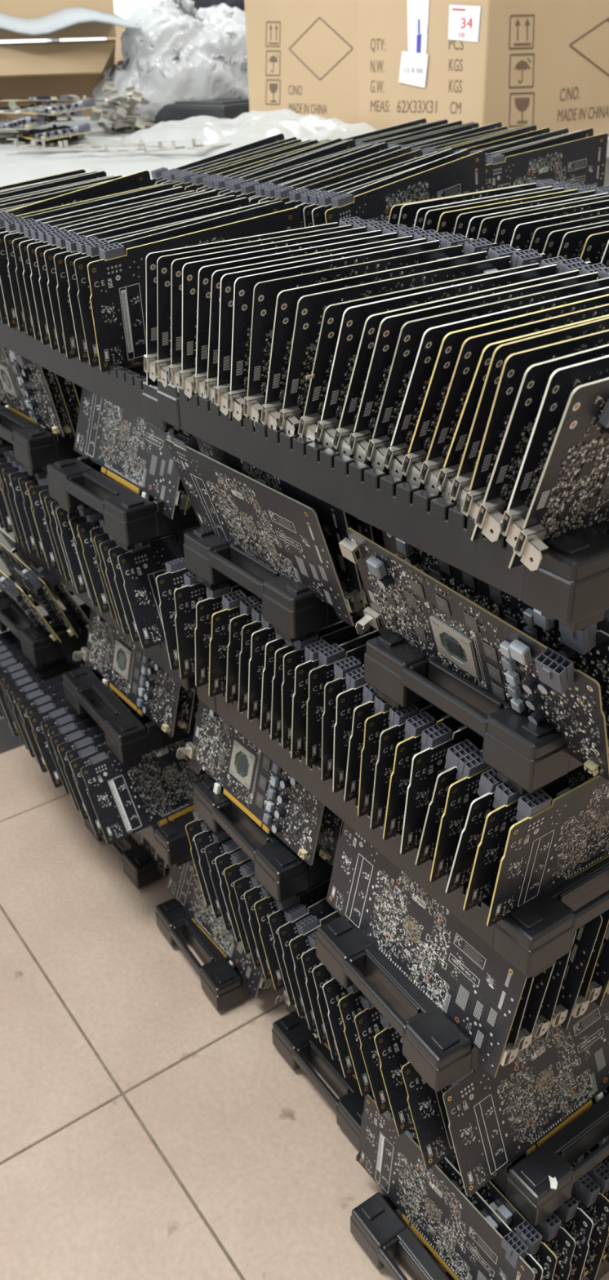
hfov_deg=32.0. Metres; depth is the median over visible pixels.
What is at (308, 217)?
card
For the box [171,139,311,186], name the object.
card
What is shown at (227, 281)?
card
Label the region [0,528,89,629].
card
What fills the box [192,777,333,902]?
storage rack
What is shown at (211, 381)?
card
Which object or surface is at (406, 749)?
card
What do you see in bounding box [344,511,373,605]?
card
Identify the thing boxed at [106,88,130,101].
bracket
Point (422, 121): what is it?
card
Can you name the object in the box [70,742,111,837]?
card
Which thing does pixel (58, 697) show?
card
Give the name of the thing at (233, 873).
card
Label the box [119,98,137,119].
bracket
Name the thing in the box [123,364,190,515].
card
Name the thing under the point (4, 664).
card
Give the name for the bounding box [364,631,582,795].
storage rack
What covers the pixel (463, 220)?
card
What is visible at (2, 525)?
card
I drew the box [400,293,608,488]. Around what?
card
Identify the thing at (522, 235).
card
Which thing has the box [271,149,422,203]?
card
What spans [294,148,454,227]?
card
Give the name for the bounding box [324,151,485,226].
card
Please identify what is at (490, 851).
card
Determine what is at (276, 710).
card
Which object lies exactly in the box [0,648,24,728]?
card
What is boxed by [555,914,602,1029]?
card
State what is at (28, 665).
card
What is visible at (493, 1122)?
card
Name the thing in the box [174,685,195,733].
card
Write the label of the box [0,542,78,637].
card
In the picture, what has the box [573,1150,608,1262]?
card
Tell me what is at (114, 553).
card
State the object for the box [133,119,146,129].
bracket
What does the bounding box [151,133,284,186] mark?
card
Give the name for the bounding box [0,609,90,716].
card
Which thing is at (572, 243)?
card
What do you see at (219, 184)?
card
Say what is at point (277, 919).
card
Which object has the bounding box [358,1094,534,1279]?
card
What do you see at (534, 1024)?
card
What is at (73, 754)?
card
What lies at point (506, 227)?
card
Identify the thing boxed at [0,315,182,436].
storage rack
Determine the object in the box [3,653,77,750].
card
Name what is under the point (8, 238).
card
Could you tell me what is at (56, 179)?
card
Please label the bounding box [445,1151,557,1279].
card
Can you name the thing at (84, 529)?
card
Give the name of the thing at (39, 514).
card
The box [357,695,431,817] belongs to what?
card
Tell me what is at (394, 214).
card
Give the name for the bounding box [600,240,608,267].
card
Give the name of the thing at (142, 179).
card
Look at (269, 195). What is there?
card
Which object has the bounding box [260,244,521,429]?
card
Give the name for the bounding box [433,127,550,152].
card
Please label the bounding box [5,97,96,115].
card
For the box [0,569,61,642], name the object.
card
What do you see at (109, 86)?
bracket
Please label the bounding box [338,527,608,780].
card
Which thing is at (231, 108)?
tray
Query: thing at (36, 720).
card
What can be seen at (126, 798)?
card
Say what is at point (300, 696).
card
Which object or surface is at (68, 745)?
card
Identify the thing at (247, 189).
card
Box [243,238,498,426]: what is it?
card
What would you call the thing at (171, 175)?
card
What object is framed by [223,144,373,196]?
card
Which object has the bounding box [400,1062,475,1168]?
card
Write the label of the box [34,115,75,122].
card
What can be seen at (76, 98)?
bracket
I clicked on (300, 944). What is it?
card
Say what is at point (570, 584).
storage rack
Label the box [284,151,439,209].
card
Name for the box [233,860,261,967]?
card
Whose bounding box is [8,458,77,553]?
card
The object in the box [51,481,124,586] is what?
card
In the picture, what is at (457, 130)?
card
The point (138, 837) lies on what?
card
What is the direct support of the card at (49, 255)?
on the storage rack at (121, 386)
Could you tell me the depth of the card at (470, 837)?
0.80 m
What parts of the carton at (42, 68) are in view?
panel, panel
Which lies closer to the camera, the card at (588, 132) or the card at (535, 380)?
the card at (535, 380)
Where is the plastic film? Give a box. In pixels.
[112,108,377,156]
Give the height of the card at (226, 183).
0.146 m
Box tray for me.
[150,98,249,124]
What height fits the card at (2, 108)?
0.023 m
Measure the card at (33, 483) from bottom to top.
0.121 m
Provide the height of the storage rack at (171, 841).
0.053 m
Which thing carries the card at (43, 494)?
on the storage rack at (158, 654)
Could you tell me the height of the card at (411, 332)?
0.123 m
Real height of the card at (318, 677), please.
0.127 m
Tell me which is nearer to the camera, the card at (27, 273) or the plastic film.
the card at (27, 273)
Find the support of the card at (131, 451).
on the storage rack at (132, 519)
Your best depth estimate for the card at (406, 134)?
1.68 m
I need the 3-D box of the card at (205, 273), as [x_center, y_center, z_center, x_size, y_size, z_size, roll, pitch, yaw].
[0.013,-0.285,0.932,0.244,0.128,0.044,-19,34,-27]
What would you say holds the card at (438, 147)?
on the storage rack
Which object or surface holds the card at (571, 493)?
on the storage rack at (570, 584)
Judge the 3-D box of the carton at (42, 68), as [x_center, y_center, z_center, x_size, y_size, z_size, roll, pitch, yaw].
[-0.730,-1.561,2.794,0.629,0.334,0.510,-13,32,-20]
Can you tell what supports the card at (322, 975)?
on the storage rack at (525, 1182)
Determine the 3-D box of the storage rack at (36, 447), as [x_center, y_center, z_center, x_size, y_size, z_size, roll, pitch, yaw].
[-0.202,-0.342,1.524,0.500,0.053,0.190,-22,35,-31]
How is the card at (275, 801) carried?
on the storage rack at (282, 872)
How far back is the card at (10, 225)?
1.20 m
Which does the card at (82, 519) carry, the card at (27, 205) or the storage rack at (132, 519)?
the storage rack at (132, 519)
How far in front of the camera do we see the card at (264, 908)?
1.17 m
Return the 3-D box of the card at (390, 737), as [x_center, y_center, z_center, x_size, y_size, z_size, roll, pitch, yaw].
[0.156,0.081,0.941,0.246,0.127,0.032,-23,36,-32]
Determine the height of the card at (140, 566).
0.119 m
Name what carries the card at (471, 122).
on the storage rack
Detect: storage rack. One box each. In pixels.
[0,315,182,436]
[0,400,84,475]
[0,586,90,667]
[13,533,197,693]
[46,448,365,551]
[62,666,195,764]
[84,812,190,888]
[138,809,195,866]
[155,897,262,1011]
[156,374,608,631]
[182,525,371,642]
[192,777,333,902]
[196,683,608,977]
[271,1010,375,1149]
[315,915,479,1092]
[350,1189,608,1279]
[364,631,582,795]
[491,1091,608,1226]
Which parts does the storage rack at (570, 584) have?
handle, handle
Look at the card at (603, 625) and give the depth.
0.70 m
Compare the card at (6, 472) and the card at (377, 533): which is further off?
the card at (6, 472)
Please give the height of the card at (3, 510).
0.122 m
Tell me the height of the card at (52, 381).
0.126 m
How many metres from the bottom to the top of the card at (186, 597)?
0.126 m
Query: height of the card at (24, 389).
0.126 m
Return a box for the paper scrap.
[548,1175,557,1189]
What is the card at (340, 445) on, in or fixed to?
on the storage rack at (570, 584)
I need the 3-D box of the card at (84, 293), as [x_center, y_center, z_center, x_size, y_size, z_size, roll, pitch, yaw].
[-0.117,-0.365,1.084,0.253,0.137,0.036,-22,35,-31]
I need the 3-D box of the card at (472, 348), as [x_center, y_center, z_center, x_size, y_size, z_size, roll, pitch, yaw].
[0.189,-0.176,0.737,0.244,0.123,0.057,-18,34,-27]
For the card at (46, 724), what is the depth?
1.50 m
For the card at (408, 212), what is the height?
0.127 m
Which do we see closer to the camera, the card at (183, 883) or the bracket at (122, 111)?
the card at (183, 883)
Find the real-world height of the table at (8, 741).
0.930 m
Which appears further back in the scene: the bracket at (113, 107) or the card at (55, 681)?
the bracket at (113, 107)
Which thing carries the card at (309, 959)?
on the storage rack at (525, 1182)
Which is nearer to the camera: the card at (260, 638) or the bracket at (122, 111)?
the card at (260, 638)
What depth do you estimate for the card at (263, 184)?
1.31 m
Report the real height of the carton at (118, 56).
0.250 m
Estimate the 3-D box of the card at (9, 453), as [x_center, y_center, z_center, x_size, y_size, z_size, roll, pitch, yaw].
[-0.314,-0.231,1.520,0.246,0.122,0.049,-20,34,-28]
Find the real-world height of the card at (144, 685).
0.128 m
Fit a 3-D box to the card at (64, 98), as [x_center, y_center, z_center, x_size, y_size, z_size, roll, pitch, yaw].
[-0.687,-1.319,2.583,0.246,0.028,0.126,6,30,13]
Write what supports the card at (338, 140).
on the storage rack
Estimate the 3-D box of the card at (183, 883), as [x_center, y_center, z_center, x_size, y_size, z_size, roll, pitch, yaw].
[-0.114,0.363,1.458,0.054,0.121,0.245,-20,34,-29]
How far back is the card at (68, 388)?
1.33 m
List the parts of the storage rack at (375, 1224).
handle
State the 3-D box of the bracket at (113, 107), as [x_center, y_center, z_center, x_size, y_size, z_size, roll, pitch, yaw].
[-0.483,-1.340,2.658,0.027,0.038,0.176,22,37,35]
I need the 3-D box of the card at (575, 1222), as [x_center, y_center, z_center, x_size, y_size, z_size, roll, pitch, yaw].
[0.196,0.550,1.107,0.032,0.129,0.245,-23,36,-32]
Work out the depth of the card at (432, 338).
0.71 m
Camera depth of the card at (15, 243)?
1.15 m
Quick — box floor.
[0,744,608,1279]
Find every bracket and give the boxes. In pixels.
[6,138,101,148]
[34,140,125,148]
[67,94,116,102]
[80,97,140,110]
[89,103,102,121]
[92,110,155,127]
[96,122,151,132]
[99,112,115,125]
[101,80,115,95]
[101,110,153,127]
[102,93,120,106]
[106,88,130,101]
[112,120,125,129]
[114,136,208,149]
[115,90,143,116]
[115,106,150,117]
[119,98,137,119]
[124,85,151,104]
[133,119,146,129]
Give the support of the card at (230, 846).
on the storage rack at (525, 1182)
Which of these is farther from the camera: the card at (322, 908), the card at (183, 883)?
the card at (183, 883)
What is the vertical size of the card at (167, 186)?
0.135 m
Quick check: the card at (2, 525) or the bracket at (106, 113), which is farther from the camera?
the bracket at (106, 113)
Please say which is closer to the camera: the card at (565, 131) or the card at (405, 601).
the card at (405, 601)
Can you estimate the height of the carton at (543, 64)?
0.310 m
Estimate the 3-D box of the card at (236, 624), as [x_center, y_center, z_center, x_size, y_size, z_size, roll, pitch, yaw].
[0.022,-0.015,1.117,0.246,0.126,0.040,-23,36,-32]
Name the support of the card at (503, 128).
on the storage rack
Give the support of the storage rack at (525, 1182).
on the card at (555, 1237)
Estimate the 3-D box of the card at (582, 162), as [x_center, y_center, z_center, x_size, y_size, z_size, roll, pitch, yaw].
[0.340,-0.639,1.509,0.251,0.133,0.027,-22,35,-31]
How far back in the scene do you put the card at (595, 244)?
0.95 m
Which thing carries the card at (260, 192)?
on the storage rack
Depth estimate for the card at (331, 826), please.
1.11 m
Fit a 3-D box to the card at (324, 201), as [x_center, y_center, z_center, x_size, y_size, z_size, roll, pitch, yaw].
[0.110,-0.495,1.270,0.257,0.152,0.028,-23,36,-32]
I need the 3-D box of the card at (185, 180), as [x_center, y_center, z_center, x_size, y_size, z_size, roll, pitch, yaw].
[-0.072,-0.613,1.490,0.256,0.148,0.026,-21,35,-31]
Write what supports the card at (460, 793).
on the storage rack at (533, 936)
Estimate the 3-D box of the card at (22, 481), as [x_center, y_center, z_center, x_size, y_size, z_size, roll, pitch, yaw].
[-0.265,-0.197,1.456,0.246,0.122,0.047,-19,34,-28]
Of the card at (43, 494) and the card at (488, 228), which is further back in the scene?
the card at (43, 494)
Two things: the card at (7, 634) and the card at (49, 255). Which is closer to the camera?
the card at (49, 255)
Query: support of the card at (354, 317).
on the storage rack at (570, 584)
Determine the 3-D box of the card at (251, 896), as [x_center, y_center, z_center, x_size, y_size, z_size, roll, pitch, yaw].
[0.041,0.292,1.245,0.246,0.120,0.053,-20,34,-28]
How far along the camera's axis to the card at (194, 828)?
1.28 m
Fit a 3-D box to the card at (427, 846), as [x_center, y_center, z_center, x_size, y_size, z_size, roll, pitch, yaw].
[0.195,0.106,0.895,0.246,0.126,0.042,-22,35,-31]
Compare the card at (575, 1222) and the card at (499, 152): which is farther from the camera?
the card at (499, 152)
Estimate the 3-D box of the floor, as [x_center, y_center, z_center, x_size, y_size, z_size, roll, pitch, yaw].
[-0.181,-0.173,2.622,9.000,0.020,8.400,-20,35,-29]
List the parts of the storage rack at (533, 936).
handle, handle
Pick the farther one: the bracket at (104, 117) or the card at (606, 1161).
the bracket at (104, 117)
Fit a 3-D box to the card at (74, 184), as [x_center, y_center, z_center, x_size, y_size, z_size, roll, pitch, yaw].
[-0.344,-0.520,1.373,0.252,0.132,0.038,-22,35,-31]
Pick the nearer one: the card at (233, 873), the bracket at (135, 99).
the card at (233, 873)
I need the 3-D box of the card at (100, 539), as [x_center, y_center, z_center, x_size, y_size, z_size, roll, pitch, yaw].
[-0.133,-0.105,1.292,0.246,0.119,0.057,-20,34,-29]
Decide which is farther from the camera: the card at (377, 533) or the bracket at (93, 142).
the bracket at (93, 142)
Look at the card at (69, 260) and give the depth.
1.05 m
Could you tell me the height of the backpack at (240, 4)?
0.382 m
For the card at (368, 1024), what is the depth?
1.03 m
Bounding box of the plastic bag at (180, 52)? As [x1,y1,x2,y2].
[92,0,248,126]
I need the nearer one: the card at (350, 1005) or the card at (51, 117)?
the card at (350, 1005)
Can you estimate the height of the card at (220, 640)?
0.126 m
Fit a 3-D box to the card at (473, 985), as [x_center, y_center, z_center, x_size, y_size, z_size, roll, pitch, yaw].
[0.106,0.263,0.963,0.040,0.132,0.244,-20,34,-29]
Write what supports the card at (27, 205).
on the storage rack at (121, 386)
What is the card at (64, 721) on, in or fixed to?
in the storage rack at (171, 841)
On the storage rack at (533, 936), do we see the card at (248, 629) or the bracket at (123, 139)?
the card at (248, 629)
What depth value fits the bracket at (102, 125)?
2.69 m
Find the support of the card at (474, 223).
on the storage rack
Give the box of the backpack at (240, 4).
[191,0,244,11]
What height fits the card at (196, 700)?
0.128 m
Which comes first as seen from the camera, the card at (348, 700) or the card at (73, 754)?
the card at (348, 700)
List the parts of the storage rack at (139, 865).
handle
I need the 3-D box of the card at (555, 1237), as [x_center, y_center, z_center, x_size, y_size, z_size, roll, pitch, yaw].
[0.175,0.560,1.091,0.033,0.129,0.245,-23,36,-32]
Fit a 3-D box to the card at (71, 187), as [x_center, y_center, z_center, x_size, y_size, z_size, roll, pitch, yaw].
[-0.331,-0.511,1.356,0.252,0.134,0.038,-22,35,-31]
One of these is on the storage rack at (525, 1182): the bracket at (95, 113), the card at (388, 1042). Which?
the card at (388, 1042)
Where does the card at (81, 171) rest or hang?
on the storage rack at (121, 386)
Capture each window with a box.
[0,0,142,43]
[47,38,60,41]
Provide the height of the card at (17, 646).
0.113 m
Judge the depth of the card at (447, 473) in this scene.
0.67 m
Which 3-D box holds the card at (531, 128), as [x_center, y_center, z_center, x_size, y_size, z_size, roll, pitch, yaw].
[0.261,-0.692,1.600,0.253,0.139,0.025,-23,36,-32]
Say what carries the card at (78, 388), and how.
on the storage rack at (36, 447)
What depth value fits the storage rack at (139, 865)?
1.62 m
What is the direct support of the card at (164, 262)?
on the storage rack at (570, 584)
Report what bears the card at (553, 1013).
on the storage rack at (438, 1051)
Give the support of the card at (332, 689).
on the storage rack at (533, 936)
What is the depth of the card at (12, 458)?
1.44 m
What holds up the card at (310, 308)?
on the storage rack at (570, 584)
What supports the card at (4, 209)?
on the storage rack at (121, 386)
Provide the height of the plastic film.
0.072 m
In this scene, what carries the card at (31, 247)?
on the storage rack at (121, 386)
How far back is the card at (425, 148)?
1.58 m
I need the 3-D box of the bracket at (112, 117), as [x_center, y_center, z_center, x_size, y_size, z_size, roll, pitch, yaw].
[-0.450,-1.321,2.690,0.173,0.057,0.027,-18,33,-26]
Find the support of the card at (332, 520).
on the storage rack at (295, 611)
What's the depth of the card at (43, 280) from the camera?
1.10 m
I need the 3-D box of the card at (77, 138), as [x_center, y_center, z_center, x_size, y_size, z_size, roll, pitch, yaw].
[-0.604,-1.111,2.356,0.246,0.025,0.126,17,35,30]
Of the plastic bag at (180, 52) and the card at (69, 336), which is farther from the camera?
the plastic bag at (180, 52)
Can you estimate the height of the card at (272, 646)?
0.127 m
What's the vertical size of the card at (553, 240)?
0.125 m
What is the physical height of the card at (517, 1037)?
0.129 m
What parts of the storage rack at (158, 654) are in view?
handle, handle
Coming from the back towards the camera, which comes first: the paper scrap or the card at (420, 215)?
the card at (420, 215)
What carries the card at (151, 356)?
on the storage rack at (121, 386)
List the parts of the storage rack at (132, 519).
handle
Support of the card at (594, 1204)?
on the storage rack at (375, 1224)
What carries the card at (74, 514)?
on the storage rack at (158, 654)
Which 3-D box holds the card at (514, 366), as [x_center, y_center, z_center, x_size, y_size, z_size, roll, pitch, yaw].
[0.209,-0.150,0.686,0.244,0.127,0.049,-18,34,-27]
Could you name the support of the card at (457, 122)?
on the storage rack
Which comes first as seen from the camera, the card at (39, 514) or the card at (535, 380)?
the card at (535, 380)
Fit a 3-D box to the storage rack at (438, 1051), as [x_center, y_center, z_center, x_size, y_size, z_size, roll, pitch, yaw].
[0.272,0.266,1.090,0.500,0.053,0.190,-19,34,-27]
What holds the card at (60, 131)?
on the card at (77, 138)
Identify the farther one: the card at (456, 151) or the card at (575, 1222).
the card at (456, 151)
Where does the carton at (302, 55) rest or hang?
on the table at (8, 741)
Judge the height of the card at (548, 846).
0.127 m
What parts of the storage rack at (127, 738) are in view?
handle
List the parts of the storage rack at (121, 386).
handle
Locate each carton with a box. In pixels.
[0,0,115,119]
[106,25,125,65]
[244,0,358,124]
[358,0,608,135]
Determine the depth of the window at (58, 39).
5.79 m
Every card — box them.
[0,94,73,102]
[0,101,57,113]
[0,110,84,117]
[0,114,55,129]
[0,127,49,135]
[0,133,88,146]
[0,168,85,190]
[0,170,97,194]
[0,170,106,199]
[0,175,114,201]
[0,175,122,204]
[0,178,57,191]
[0,180,109,208]
[0,183,164,217]
[0,183,173,324]
[0,186,185,328]
[0,200,44,211]
[0,204,27,212]
[0,345,64,437]
[0,432,54,528]
[0,444,13,533]
[0,449,16,537]
[0,454,22,542]
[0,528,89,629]
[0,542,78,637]
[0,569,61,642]
[0,608,89,644]
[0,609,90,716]
[0,619,89,722]
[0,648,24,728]
[0,655,29,736]
[0,658,57,742]
[3,460,28,548]
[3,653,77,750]
[4,190,195,331]
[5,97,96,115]
[5,169,151,215]
[7,658,84,757]
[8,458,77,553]
[12,123,91,140]
[12,190,207,336]
[13,666,84,764]
[17,682,63,772]
[18,468,44,558]
[19,190,217,339]
[26,195,226,344]
[26,471,47,562]
[26,691,66,778]
[28,476,58,570]
[29,686,112,787]
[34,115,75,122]
[35,195,237,349]
[39,489,64,574]
[40,689,119,793]
[41,366,75,436]
[44,197,249,353]
[44,496,71,581]
[48,697,122,799]
[50,705,134,810]
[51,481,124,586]
[53,204,253,359]
[55,373,79,426]
[55,485,130,594]
[57,715,146,819]
[65,200,272,362]
[66,715,151,825]
[67,506,91,599]
[70,494,152,606]
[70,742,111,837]
[72,608,180,737]
[73,382,82,402]
[74,200,285,367]
[74,387,191,519]
[76,511,110,613]
[80,736,211,844]
[87,207,301,372]
[89,518,116,618]
[93,526,121,626]
[99,534,130,634]
[108,524,200,641]
[117,525,200,648]
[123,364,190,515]
[131,822,170,875]
[143,216,362,385]
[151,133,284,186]
[155,137,297,185]
[155,218,375,389]
[155,557,190,670]
[161,138,302,184]
[164,431,365,626]
[165,859,272,997]
[168,220,392,392]
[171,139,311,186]
[173,139,318,188]
[173,571,238,679]
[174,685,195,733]
[176,699,324,865]
[178,223,407,398]
[184,141,328,191]
[185,810,211,906]
[191,693,199,718]
[192,226,424,397]
[193,821,222,918]
[195,137,342,191]
[195,437,369,617]
[195,582,255,687]
[201,139,347,191]
[204,229,438,400]
[204,829,232,930]
[208,590,246,697]
[211,138,355,193]
[213,231,451,415]
[214,838,241,942]
[217,144,366,195]
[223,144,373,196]
[223,848,252,954]
[226,233,474,421]
[226,595,262,703]
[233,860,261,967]
[235,142,387,199]
[238,604,262,712]
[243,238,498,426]
[244,875,271,979]
[247,613,275,719]
[248,145,401,204]
[248,162,346,199]
[253,877,330,990]
[257,146,411,203]
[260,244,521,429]
[260,614,356,730]
[267,879,330,1004]
[270,614,362,740]
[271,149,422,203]
[275,989,373,1097]
[277,248,546,435]
[277,897,336,1017]
[281,622,377,748]
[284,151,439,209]
[288,911,341,1030]
[290,630,382,759]
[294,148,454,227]
[297,256,564,442]
[301,931,327,1044]
[303,162,429,227]
[306,643,365,766]
[311,149,470,226]
[311,963,338,1060]
[315,257,591,449]
[315,805,342,865]
[318,118,426,143]
[321,656,364,781]
[322,973,355,1078]
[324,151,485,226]
[326,822,527,1078]
[332,262,606,457]
[332,666,367,792]
[337,984,372,1096]
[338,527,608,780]
[342,120,440,142]
[343,684,377,801]
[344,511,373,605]
[348,266,608,463]
[354,994,391,1114]
[355,120,462,146]
[355,133,406,144]
[355,1125,542,1279]
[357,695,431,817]
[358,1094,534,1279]
[359,119,448,143]
[364,276,608,471]
[366,121,474,145]
[369,703,447,829]
[371,525,384,548]
[372,122,479,146]
[373,1014,413,1134]
[382,286,608,479]
[382,530,608,753]
[382,711,463,839]
[387,134,450,148]
[387,179,541,225]
[389,121,502,148]
[397,178,557,227]
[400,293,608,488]
[400,721,483,854]
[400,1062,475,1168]
[401,126,507,148]
[410,126,520,151]
[413,181,569,229]
[414,739,488,866]
[417,303,608,496]
[420,124,532,151]
[422,124,536,155]
[422,182,582,231]
[429,749,491,882]
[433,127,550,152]
[435,314,608,503]
[436,184,596,235]
[442,992,608,1196]
[444,768,527,893]
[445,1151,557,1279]
[448,316,608,506]
[453,135,536,153]
[453,185,608,236]
[454,128,568,153]
[461,328,608,519]
[462,753,608,911]
[465,192,608,239]
[470,129,582,155]
[471,343,608,542]
[476,195,608,243]
[484,128,593,164]
[485,133,608,190]
[486,774,608,926]
[489,1179,576,1279]
[490,896,555,1050]
[494,200,608,245]
[500,355,608,547]
[506,977,533,1063]
[508,377,608,571]
[510,207,608,250]
[512,1152,593,1279]
[528,213,608,253]
[537,929,576,1039]
[542,220,608,258]
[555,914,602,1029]
[556,223,608,259]
[570,1161,608,1279]
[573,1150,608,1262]
[577,909,608,1002]
[579,231,608,264]
[588,1134,608,1168]
[590,923,608,1006]
[591,1089,607,1102]
[596,608,608,634]
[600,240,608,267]
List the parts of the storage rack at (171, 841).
handle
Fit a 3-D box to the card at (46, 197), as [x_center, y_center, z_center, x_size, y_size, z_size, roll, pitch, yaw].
[-0.318,-0.503,1.340,0.252,0.134,0.039,-22,35,-31]
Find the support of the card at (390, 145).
on the storage rack
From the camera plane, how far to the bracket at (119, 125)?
2.64 m
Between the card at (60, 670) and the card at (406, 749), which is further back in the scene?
the card at (60, 670)
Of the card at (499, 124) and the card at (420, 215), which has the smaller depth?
the card at (420, 215)
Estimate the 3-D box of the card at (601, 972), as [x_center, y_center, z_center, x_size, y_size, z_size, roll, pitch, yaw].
[0.214,0.224,1.026,0.041,0.128,0.245,-19,34,-28]
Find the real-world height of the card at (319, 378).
0.123 m
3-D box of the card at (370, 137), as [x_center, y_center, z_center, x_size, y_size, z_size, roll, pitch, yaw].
[0.134,-0.778,1.760,0.253,0.138,0.029,-22,35,-31]
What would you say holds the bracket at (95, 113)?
on the table at (8, 741)
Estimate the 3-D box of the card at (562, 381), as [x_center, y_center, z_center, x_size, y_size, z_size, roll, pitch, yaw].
[0.227,-0.135,0.659,0.244,0.126,0.050,-18,34,-27]
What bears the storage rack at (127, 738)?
on the card at (64, 721)
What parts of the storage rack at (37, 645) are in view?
handle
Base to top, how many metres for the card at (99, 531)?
0.121 m
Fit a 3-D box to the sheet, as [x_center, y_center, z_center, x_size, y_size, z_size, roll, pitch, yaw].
[-0.690,-1.651,2.825,0.436,0.081,0.715,-8,30,-11]
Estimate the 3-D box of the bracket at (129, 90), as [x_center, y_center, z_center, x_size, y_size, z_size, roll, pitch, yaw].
[-0.413,-1.351,2.639,0.026,0.050,0.173,1,30,5]
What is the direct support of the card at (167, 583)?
on the storage rack at (158, 654)
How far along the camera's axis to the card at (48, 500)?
1.33 m
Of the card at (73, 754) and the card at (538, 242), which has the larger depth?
the card at (73, 754)
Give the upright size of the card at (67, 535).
0.121 m
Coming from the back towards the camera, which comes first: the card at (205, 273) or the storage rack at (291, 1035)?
the storage rack at (291, 1035)
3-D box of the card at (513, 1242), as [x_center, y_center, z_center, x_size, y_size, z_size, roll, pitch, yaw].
[0.142,0.572,1.071,0.030,0.129,0.245,-23,36,-32]
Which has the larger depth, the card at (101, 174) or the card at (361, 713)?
the card at (101, 174)
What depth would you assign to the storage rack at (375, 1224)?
1.10 m
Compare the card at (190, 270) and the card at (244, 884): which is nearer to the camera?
the card at (190, 270)
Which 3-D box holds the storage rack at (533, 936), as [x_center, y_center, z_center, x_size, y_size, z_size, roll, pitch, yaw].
[0.103,0.119,1.028,0.190,0.053,0.500,-20,35,-29]
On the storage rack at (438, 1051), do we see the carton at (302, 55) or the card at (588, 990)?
the card at (588, 990)
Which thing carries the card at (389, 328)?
on the storage rack at (570, 584)
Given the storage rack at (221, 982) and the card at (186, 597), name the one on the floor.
the storage rack at (221, 982)
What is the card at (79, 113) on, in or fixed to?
on the card at (51, 117)
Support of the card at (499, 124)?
on the storage rack
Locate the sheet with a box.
[0,6,142,35]
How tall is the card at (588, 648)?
0.125 m
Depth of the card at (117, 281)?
1.03 m
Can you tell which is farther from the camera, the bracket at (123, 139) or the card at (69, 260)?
the bracket at (123, 139)
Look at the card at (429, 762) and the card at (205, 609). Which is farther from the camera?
the card at (205, 609)
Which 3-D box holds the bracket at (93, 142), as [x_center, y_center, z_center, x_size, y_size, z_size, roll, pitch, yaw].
[-0.443,-0.989,2.118,0.184,0.018,0.026,-4,30,-4]
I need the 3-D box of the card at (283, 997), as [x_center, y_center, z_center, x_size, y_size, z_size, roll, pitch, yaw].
[0.057,0.463,1.264,0.046,0.128,0.246,-23,36,-33]
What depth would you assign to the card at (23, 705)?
1.54 m
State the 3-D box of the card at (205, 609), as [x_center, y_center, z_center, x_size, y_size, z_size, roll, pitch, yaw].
[-0.012,-0.031,1.146,0.246,0.127,0.037,-22,36,-32]
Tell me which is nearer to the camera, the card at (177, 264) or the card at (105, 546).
the card at (177, 264)
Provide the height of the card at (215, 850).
0.119 m
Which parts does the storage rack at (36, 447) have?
handle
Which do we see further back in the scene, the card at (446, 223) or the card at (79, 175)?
the card at (79, 175)
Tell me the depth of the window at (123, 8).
6.23 m
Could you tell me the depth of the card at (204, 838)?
1.27 m
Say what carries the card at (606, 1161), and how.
on the storage rack at (375, 1224)
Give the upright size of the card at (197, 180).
0.147 m
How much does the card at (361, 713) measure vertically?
0.127 m
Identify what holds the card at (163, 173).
on the storage rack
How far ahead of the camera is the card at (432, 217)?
1.12 m
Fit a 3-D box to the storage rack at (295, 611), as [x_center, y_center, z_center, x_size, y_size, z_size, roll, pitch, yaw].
[0.136,-0.128,1.129,0.500,0.053,0.190,-21,35,-30]
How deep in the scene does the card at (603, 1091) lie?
1.12 m
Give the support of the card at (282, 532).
on the storage rack at (295, 611)
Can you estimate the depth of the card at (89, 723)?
1.47 m
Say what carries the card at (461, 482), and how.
on the storage rack at (570, 584)
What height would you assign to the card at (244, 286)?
0.129 m
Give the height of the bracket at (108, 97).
0.052 m
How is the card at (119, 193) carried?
on the storage rack at (121, 386)
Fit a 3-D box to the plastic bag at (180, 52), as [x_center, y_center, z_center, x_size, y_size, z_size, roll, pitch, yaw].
[-0.324,-1.546,2.829,0.486,0.308,0.319,-26,37,-35]
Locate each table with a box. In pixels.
[0,116,608,754]
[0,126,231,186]
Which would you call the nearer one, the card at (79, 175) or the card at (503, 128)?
the card at (79, 175)
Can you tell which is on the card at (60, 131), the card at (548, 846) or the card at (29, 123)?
the card at (29, 123)
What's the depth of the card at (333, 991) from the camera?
1.06 m
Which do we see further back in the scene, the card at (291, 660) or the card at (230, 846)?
the card at (230, 846)
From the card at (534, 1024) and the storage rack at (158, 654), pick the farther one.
the storage rack at (158, 654)
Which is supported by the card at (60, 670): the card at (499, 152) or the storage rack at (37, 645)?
the storage rack at (37, 645)
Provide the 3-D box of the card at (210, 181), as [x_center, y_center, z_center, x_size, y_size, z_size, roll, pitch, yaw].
[-0.029,-0.589,1.443,0.257,0.150,0.029,-21,35,-31]
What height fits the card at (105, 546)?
0.119 m
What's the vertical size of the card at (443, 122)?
0.140 m

